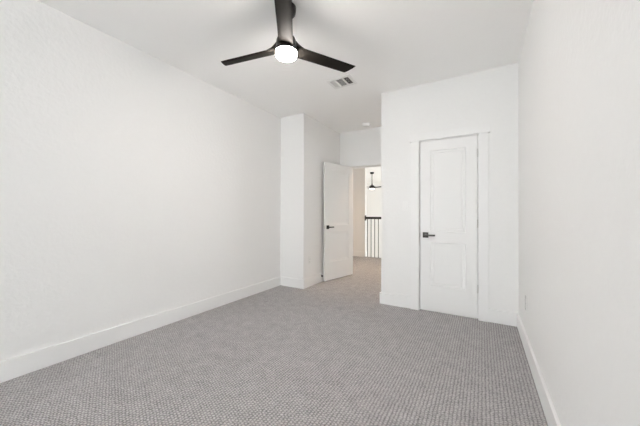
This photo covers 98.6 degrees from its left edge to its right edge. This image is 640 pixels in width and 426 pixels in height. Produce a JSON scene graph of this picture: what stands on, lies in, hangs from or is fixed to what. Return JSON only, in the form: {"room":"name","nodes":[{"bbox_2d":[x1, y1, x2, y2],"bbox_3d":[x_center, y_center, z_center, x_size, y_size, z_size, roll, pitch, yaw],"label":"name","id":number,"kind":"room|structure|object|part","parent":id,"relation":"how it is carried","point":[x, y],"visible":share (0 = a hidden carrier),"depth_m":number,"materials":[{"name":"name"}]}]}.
{"room":"empty bedroom","nodes":[
{"label":"empty bedroom","id":0,"kind":"room"},
{"bbox_2d":[0,0,280,361],"bbox_3d":[-2.791,-0.215,0.962,0.120,2.729,8.268,0,0,30],"label":"wall","id":1,"kind":"structure","parent":0,"point":[134,186],"depth_m":2.44,"materials":[{"name":"paint"}]},
{"bbox_2d":[0,273,322,382],"bbox_3d":[-2.193,1.082,1.394,0.470,0.142,9.393,0,0,30],"label":"baseboard","id":2,"kind":"structure","parent":1,"relation":"attached to","point":[12,368],"depth_m":2.52,"materials":[{"name":"paint"}]},
{"bbox_2d":[0,256,547,425],"bbox_3d":[-0.982,1.283,1.879,5.600,0.250,11.860,0,0,30],"label":"floor","id":3,"kind":"structure","parent":0,"point":[324,353],"depth_m":2.00,"materials":[{"name":"carpet"}]},
{"bbox_3d":[2.260,1.187,6.836,2.433,0.012,0.090,0,0,30],"label":"trim","id":4,"kind":"structure","parent":3,"relation":"on","visible":0},
{"bbox_2d":[365,215,380,257],"bbox_3d":[2.230,0.622,6.851,2.333,1.118,0.090,0,0,30],"label":"stair railing","id":5,"kind":"object","parent":4,"relation":"on","point":[367,218],"visible":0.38,"depth_m":7.30,"materials":[{"name":"black metal"}]},
{"bbox_3d":[2.236,0.132,6.851,2.321,0.062,0.060,0,0,30],"label":"handrail","id":6,"kind":"part","parent":5,"relation":"part of","materials":[{"name":"black metal"}]},
{"bbox_2d":[37,0,532,182],"bbox_3d":[-0.954,-1.626,5.386,9.300,0.150,18.100,0,0,30],"label":"ceiling","id":7,"kind":"structure","parent":0,"point":[391,45],"depth_m":2.49,"materials":[{"name":"paint"}]},
{"bbox_2d":[221,0,354,71],"bbox_3d":[-0.369,-1.376,2.172,1.056,0.384,1.152,0,0,30],"label":"ceiling fan","id":8,"kind":"object","parent":7,"relation":"hanging from","point":[286,48],"visible":1,"depth_m":2.09,"materials":[{"name":"black metal"}]},
{"bbox_3d":[-0.583,-1.272,2.254,0.596,0.060,0.109,0,0,25],"label":"blade","id":9,"kind":"part","parent":8,"relation":"part of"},
{"bbox_3d":[-0.229,-1.274,1.740,0.109,0.060,0.596,0,0,-5],"label":"blade","id":10,"kind":"part","parent":8,"relation":"part of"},
{"bbox_3d":[0.039,-1.270,2.304,0.596,0.060,0.109,0,0,-35],"label":"blade","id":11,"kind":"part","parent":8,"relation":"part of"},
{"bbox_2d":[326,74,357,88],"bbox_3d":[0.259,-1.554,3.276,0.304,0.012,0.240,0,0,30],"label":"ceiling vent","id":12,"kind":"object","parent":7,"relation":"in","point":[347,80],"visible":1,"depth_m":3.27,"materials":[{"name":"metal"}]},
{"bbox_2d":[368,172,380,189],"bbox_3d":[2.070,-1.196,10.205,1.030,0.644,1.155,0,0,30],"label":"ceiling fan","id":13,"kind":"object","parent":7,"relation":"hanging from","point":[371,186],"visible":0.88,"depth_m":10.21,"materials":[{"name":"black metal"}]},
{"bbox_2d":[280,113,339,279],"bbox_3d":[-0.181,-0.188,4.955,0.573,2.729,1.262,0,0,30],"label":"wall","id":14,"kind":"structure","parent":0,"point":[307,143],"depth_m":4.43,"materials":[{"name":"paint"}]},
{"bbox_2d":[353,168,366,251],"bbox_3d":[-0.174,-0.176,7.058,1.987,2.729,2.370,0,0,30],"label":"wall","id":15,"kind":"structure","parent":0,"point":[359,175],"depth_m":7.56,"materials":[{"name":"paint"}]},
{"bbox_2d":[353,251,366,256],"bbox_3d":[0.448,1.124,7.978,1.884,0.142,0.137,0,0,30],"label":"baseboard","id":16,"kind":"structure","parent":15,"relation":"attached to","point":[355,253],"depth_m":7.53,"materials":[{"name":"paint"}]},
{"bbox_2d":[340,127,380,167],"bbox_3d":[0.916,-0.184,5.112,5.600,2.729,0.120,0,0,30],"label":"wall","id":17,"kind":"structure","parent":0,"point":[360,145],"depth_m":5.14,"materials":[{"name":"paint"}]},
{"bbox_2d":[323,162,351,280],"bbox_3d":[0.342,0.148,4.980,0.141,2.032,0.774,0,0,44],"label":"door","id":18,"kind":"structure","parent":17,"relation":"in","point":[337,178],"depth_m":4.94,"materials":[{"name":"paint"}]},
{"bbox_2d":[344,159,380,273],"bbox_3d":[0.935,0.108,5.087,1.020,2.143,0.141,0,0,30],"label":"trim","id":19,"kind":"structure","parent":17,"relation":"attached to","point":[378,161],"depth_m":5.18,"materials":[{"name":"paint"}]},
{"bbox_2d":[367,182,380,257],"bbox_3d":[3.425,1.315,13.127,8.840,5.629,0.120,0,0,30],"label":"wall","id":20,"kind":"structure","parent":0,"point":[373,196],"depth_m":13.52,"materials":[{"name":"paint"}]},
{"bbox_2d":[381,63,518,319],"bbox_3d":[1.810,-0.190,3.749,1.574,2.729,1.323,0,0,30],"label":"wall","id":21,"kind":"structure","parent":0,"point":[489,96],"depth_m":3.11,"materials":[{"name":"paint"}]},
{"bbox_2d":[380,292,516,326],"bbox_3d":[1.732,1.103,3.767,1.454,0.142,1.323,0,0,30],"label":"baseboard","id":22,"kind":"structure","parent":21,"relation":"attached to","point":[494,316],"depth_m":2.95,"materials":[{"name":"paint"}]},
{"bbox_2d":[420,135,477,318],"bbox_3d":[1.470,0.152,3.172,0.613,2.022,0.088,0,0,30],"label":"door","id":23,"kind":"structure","parent":21,"relation":"in","point":[448,167],"depth_m":3.18,"materials":[{"name":"paint"}]},
{"bbox_3d":[1.288,0.263,3.258,0.144,0.064,0.053,0,0,30],"label":"lever handle","id":24,"kind":"part","parent":23,"relation":"part of","materials":[{"name":"grey metal"}]},
{"bbox_2d":[409,124,489,321],"bbox_3d":[1.464,0.107,3.166,0.842,2.128,0.031,0,0,30],"label":"trim","id":25,"kind":"structure","parent":21,"relation":"attached to","point":[483,130],"depth_m":3.00,"materials":[{"name":"paint"}]},
{"bbox_2d":[477,136,477,317],"bbox_3d":[1.501,0.154,3.231,0.612,2.034,0.120,0,0,30],"label":"trim","id":26,"kind":"structure","parent":21,"relation":"attached to","point":[477,136],"depth_m":3.06,"materials":[{"name":"paint"}]},
{"bbox_2d":[518,0,639,425],"bbox_3d":[0.022,-0.218,-0.727,0.120,2.729,8.207,0,0,30],"label":"wall","id":27,"kind":"structure","parent":0,"point":[579,62],"depth_m":1.04,"materials":[{"name":"paint"}]},
{"bbox_2d":[517,313,560,425],"bbox_3d":[-0.009,1.075,-0.647,0.017,0.142,8.087,0,0,30],"label":"baseboard","id":28,"kind":"structure","parent":27,"relation":"attached to","point":[551,416],"depth_m":1.75,"materials":[{"name":"paint"}]}
]}

